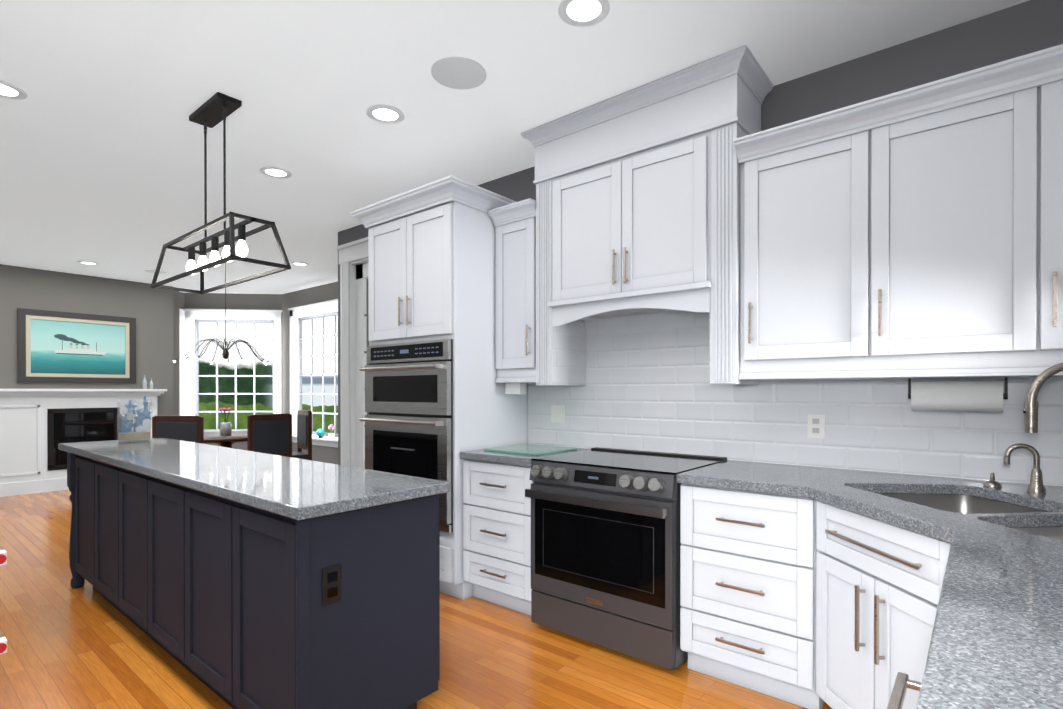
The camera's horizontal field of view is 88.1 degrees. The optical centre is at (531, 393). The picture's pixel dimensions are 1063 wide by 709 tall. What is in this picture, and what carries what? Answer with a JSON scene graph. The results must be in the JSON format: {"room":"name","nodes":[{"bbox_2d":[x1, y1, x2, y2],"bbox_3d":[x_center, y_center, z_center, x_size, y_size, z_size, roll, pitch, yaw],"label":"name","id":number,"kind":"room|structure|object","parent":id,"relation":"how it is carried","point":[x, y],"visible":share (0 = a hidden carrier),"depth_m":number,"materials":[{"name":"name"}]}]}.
{"room":"kitchen","nodes":[
{"label":"kitchen","id":0,"kind":"room"},
{"bbox_2d":[0,490,831,708],"bbox_3d":[-2.458,1.291,4.504,11.310,0.050,5.970,0,0,39],"label":"floor","id":1,"kind":"structure","parent":0,"point":[86,646],"depth_m":2.61,"materials":[{"name":"brown wood"}]},
{"bbox_2d":[0,375,166,496],"bbox_3d":[-5.989,0.496,7.254,0.250,1.516,1.980,0,0,39],"label":"fireplace","id":2,"kind":"object","parent":1,"relation":"on","point":[37,426],"visible":0.62,"depth_m":7.01,"materials":[{"name":"white painted wood"},{"name":"black metal"},{"name":"glass"}]},
{"bbox_2d":[117,413,134,438],"bbox_3d":[-4.282,0.739,6.155,0.488,1.040,0.474,0,0,-23],"label":"chair","id":3,"kind":"object","parent":1,"relation":"on","point":[121,422],"depth_m":5.86,"materials":[{"name":"fabric"}]},
{"bbox_2d":[152,416,203,443],"bbox_3d":[-3.538,0.741,5.692,0.474,1.040,0.488,0,0,-4],"label":"chair","id":4,"kind":"object","parent":1,"relation":"on","point":[187,428],"visible":0.31,"depth_m":5.45,"materials":[{"name":"brown wood"}]},
{"bbox_2d":[204,431,246,447],"bbox_3d":[-3.586,0.869,6.445,1.240,0.777,1.240,0,0,39],"label":"dining table","id":5,"kind":"object","parent":1,"relation":"on","point":[227,441],"visible":0.33,"depth_m":6.15,"materials":[{"name":"brown wood"}]},
{"bbox_2d":[219,408,231,434],"bbox_3d":[-3.590,0.323,6.444,0.137,0.314,0.136,0,0,39],"label":"vase","id":6,"kind":"object","parent":5,"relation":"on","point":[225,427],"visible":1,"depth_m":6.40,"materials":[{"name":"grey ceramic"}]},
{"bbox_2d":[58,448,439,708],"bbox_3d":[-1.777,0.830,2.972,3.204,0.885,0.638,0,0,39],"label":"kitchen island","id":7,"kind":"object","parent":1,"relation":"on","point":[233,578],"depth_m":2.04,"materials":[{"name":"black wood"}]},
{"bbox_2d":[58,436,450,519],"bbox_3d":[-1.790,0.367,2.981,3.290,0.040,0.630,0,0,39],"label":"island countertop","id":8,"kind":"structure","parent":7,"relation":"on","point":[306,489],"depth_m":2.32,"materials":[{"name":"grey stone"}]},
{"bbox_2d":[117,396,151,441],"bbox_3d":[-2.882,0.181,3.997,0.207,0.322,0.213,0,0,39],"label":"picture","id":9,"kind":"object","parent":8,"relation":"on","point":[142,435],"depth_m":3.95,"materials":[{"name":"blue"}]},
{"bbox_2d":[247,413,291,456],"bbox_3d":[-2.971,0.739,6.008,0.488,1.040,0.474,0,0,35],"label":"chair","id":10,"kind":"object","parent":1,"relation":"on","point":[269,434],"visible":0.35,"depth_m":5.85,"materials":[{"name":"brown wood"}]},
{"bbox_2d":[292,410,311,460],"bbox_3d":[-3.059,0.736,6.865,0.488,1.040,0.474,0,0,-39],"label":"chair","id":11,"kind":"object","parent":1,"relation":"on","point":[304,429],"visible":0.54,"depth_m":6.84,"materials":[{"name":"brown wood"}]},
{"bbox_2d":[362,192,529,535],"bbox_3d":[-0.599,0.044,3.851,0.885,2.450,0.744,0,0,39],"label":"tall cabinet","id":12,"kind":"object","parent":1,"relation":"on","point":[433,396],"depth_m":3.49,"materials":[{"name":"white wood"}]},
{"bbox_2d":[359,339,452,532],"bbox_3d":[-0.841,0.255,3.558,0.849,1.170,0.111,0,0,39],"label":"wall oven","id":13,"kind":"object","parent":12,"relation":"in","point":[409,383],"depth_m":3.50,"materials":[{"name":"silver metal"}]},
{"bbox_2d":[462,460,533,531],"bbox_3d":[-0.006,0.833,3.437,0.557,0.875,0.636,0,0,39],"label":"base cabinet","id":14,"kind":"object","parent":1,"relation":"on","point":[490,492],"depth_m":3.21,"materials":[{"name":"white wood"}]},
{"bbox_2d":[462,444,590,467],"bbox_3d":[-0.013,0.376,3.425,0.559,0.040,0.661,0,0,39],"label":"countertop","id":15,"kind":"structure","parent":14,"relation":"on","point":[523,454],"depth_m":3.26,"materials":[{"name":"grey stone"}]},
{"bbox_2d":[525,447,726,669],"bbox_3d":[0.502,0.808,2.945,0.836,0.929,0.727,0,0,39],"label":"range","id":16,"kind":"object","parent":1,"relation":"on","point":[605,547],"visible":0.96,"depth_m":2.68,"materials":[{"name":"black metal"}]},
{"bbox_2d":[440,460,1062,708],"bbox_3d":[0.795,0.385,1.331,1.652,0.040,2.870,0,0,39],"label":"base cabinet","id":17,"kind":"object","parent":1,"relation":"on","point":[808,586],"depth_m":2.00,"materials":[{"name":"white wood"}]},
{"bbox_2d":[877,493,1062,540],"bbox_3d":[1.483,0.503,1.724,0.970,0.199,0.972,0,0,39],"label":"sink","id":18,"kind":"object","parent":17,"relation":"in","point":[887,529],"depth_m":1.96,"materials":[{"name":"silver metal"}]},
{"bbox_2d":[982,360,1062,491],"bbox_3d":[1.837,0.125,1.920,0.396,0.473,0.339,0,0,39],"label":"faucet","id":19,"kind":"object","parent":17,"relation":"on","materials":[{"name":"silver metal"}]},
{"bbox_2d":[0,0,1028,293],"bbox_3d":[-2.458,-1.609,4.492,11.310,0.050,5.970,0,0,39],"label":"ceiling","id":20,"kind":"structure","parent":0,"point":[100,148],"depth_m":2.90,"materials":[{"name":"white paint"}]},
{"bbox_2d":[0,80,27,99],"bbox_3d":[-2.694,-1.571,2.846,0.117,0.011,0.216,0,0,-35],"label":"recessed light","id":21,"kind":"object","parent":20,"relation":"in","point":[7,90],"depth_m":2.86,"materials":[{"name":"white"}]},
{"bbox_2d":[150,92,290,293],"bbox_3d":[-1.754,-1.103,3.042,1.142,0.946,0.290,0,0,39],"label":"pendant light","id":22,"kind":"object","parent":20,"relation":"hanging from","point":[215,109],"visible":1,"depth_m":2.97,"materials":[{"name":"black metal"}]},
{"bbox_2d":[173,257,270,364],"bbox_3d":[-3.546,-0.974,6.443,0.947,1.234,1.022,0,0,39],"label":"chandelier","id":23,"kind":"object","parent":20,"relation":"hanging from","point":[225,353],"visible":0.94,"depth_m":6.42,"materials":[{"name":"grey metal"}]},
{"bbox_2d":[260,166,291,178],"bbox_3d":[-1.815,-1.575,3.901,0.204,0.011,0.218,0,0,-35],"label":"recessed light","id":24,"kind":"object","parent":20,"relation":"in","point":[271,171],"depth_m":3.91,"materials":[{"name":"white"}]},
{"bbox_2d":[366,104,403,123],"bbox_3d":[-0.819,-1.572,3.084,0.206,0.011,0.214,0,0,-35],"label":"recessed light","id":25,"kind":"object","parent":20,"relation":"in","point":[386,114],"depth_m":3.09,"materials":[{"name":"white"}]},
{"bbox_2d":[431,57,486,89],"bbox_3d":[-0.354,-1.570,2.688,0.271,0.011,0.274,0,0,-35],"label":"speaker","id":26,"kind":"object","parent":20,"relation":"in","point":[461,73],"depth_m":2.69,"materials":[{"name":"white plastic"}]},
{"bbox_2d":[558,0,609,26],"bbox_3d":[0.211,-1.568,2.240,0.209,0.011,0.198,0,0,-35],"label":"recessed light","id":27,"kind":"object","parent":20,"relation":"in","point":[579,13],"depth_m":2.26,"materials":[{"name":"white"}]},
{"bbox_2d":[0,0,1062,511],"bbox_3d":[-2.437,-0.158,4.287,10.650,2.850,5.310,0,0,39],"label":"wall","id":28,"kind":"structure","parent":0,"point":[1024,28],"depth_m":6.77,"materials":[{"name":"grey paint"}]},
{"bbox_2d":[17,308,135,382],"bbox_3d":[-6.041,-0.606,7.356,0.035,0.930,1.240,0,0,39],"label":"picture","id":29,"kind":"object","parent":28,"relation":"attached to","point":[59,347],"visible":1,"depth_m":7.31,"materials":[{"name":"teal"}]},
{"bbox_2d":[179,308,282,431],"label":"window","id":30,"kind":"structure","parent":28,"relation":"in","point":[190,320],"depth_m":8.83,"materials":[{"name":"white wood"}]},
{"bbox_2d":[288,299,337,447],"bbox_3d":[-3.153,-0.285,8.188,1.708,2.108,0.188,0,0,39],"label":"window","id":31,"kind":"structure","parent":28,"relation":"in","point":[315,310],"depth_m":8.43,"materials":[{"name":"white wood"}]},
{"bbox_2d":[316,424,334,438],"bbox_3d":[-2.980,0.545,7.965,0.425,0.210,0.117,0,0,39],"label":"vase","id":32,"kind":"object","parent":31,"relation":"on","point":[320,433],"visible":1,"depth_m":7.89,"materials":[{"name":"teal"}]},
{"bbox_2d":[335,237,368,468],"bbox_3d":[-1.304,-0.081,4.961,1.425,2.690,0.170,0,0,39],"label":"door frame","id":33,"kind":"structure","parent":28,"relation":"attached to","point":[353,327],"depth_m":5.27,"materials":[{"name":"white wood"}]},
{"bbox_2d":[494,208,573,379],"bbox_3d":[0.009,-0.615,3.606,0.359,1.030,0.346,0,0,39],"label":"upper cabinet","id":34,"kind":"object","parent":28,"relation":"attached to","point":[530,343],"depth_m":3.45,"materials":[{"name":"white wood"}]},
{"bbox_2d":[530,52,765,315],"bbox_3d":[0.602,-1.052,3.086,1.217,1.048,0.370,0,0,39],"label":"upper cabinet","id":35,"kind":"object","parent":28,"relation":"attached to","point":[638,203],"depth_m":2.85,"materials":[{"name":"white wood"}]},
{"bbox_2d":[734,120,845,375],"bbox_3d":[1.316,-0.611,2.532,0.598,1.030,0.346,0,0,39],"label":"upper cabinet","id":36,"kind":"object","parent":28,"relation":"attached to","point":[836,338],"depth_m":2.44,"materials":[{"name":"white wood"}]},
{"bbox_2d":[528,311,1062,485],"bbox_3d":[1.157,-0.085,2.877,3.059,0.885,0.018,0,0,39],"label":"backsplash","id":37,"kind":"structure","parent":28,"relation":"attached to","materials":[{"name":"tile"}]},
{"bbox_2d":[846,76,1009,375],"bbox_3d":[1.693,-0.609,2.223,0.644,1.030,0.346,0,0,39],"label":"upper cabinet","id":38,"kind":"object","parent":28,"relation":"attached to","point":[928,180],"depth_m":2.13,"materials":[{"name":"white wood"}]},
{"bbox_2d":[908,377,1007,411],"bbox_3d":[1.725,0.005,2.233,0.320,0.136,0.124,0,0,39],"label":"paper towel","id":39,"kind":"object","parent":38,"relation":"hanging from","point":[967,396],"depth_m":2.19,"materials":[{"name":"white paper"}]},
{"bbox_2d":[1006,60,1062,375],"bbox_3d":[2.036,-0.608,1.940,0.513,1.030,0.346,0,0,39],"label":"upper cabinet","id":40,"kind":"object","parent":28,"relation":"attached to","point":[1034,237],"depth_m":1.94,"materials":[{"name":"white wood"}]},
{"label":"outside","id":41,"kind":"structure","parent":0,"visible":0},
{"bbox_2d":[199,315,337,433],"bbox_3d":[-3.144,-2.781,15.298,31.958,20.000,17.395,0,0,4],"label":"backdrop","id":42,"kind":"structure","parent":41,"point":[263,331],"depth_m":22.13,"materials":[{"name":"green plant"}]}
]}

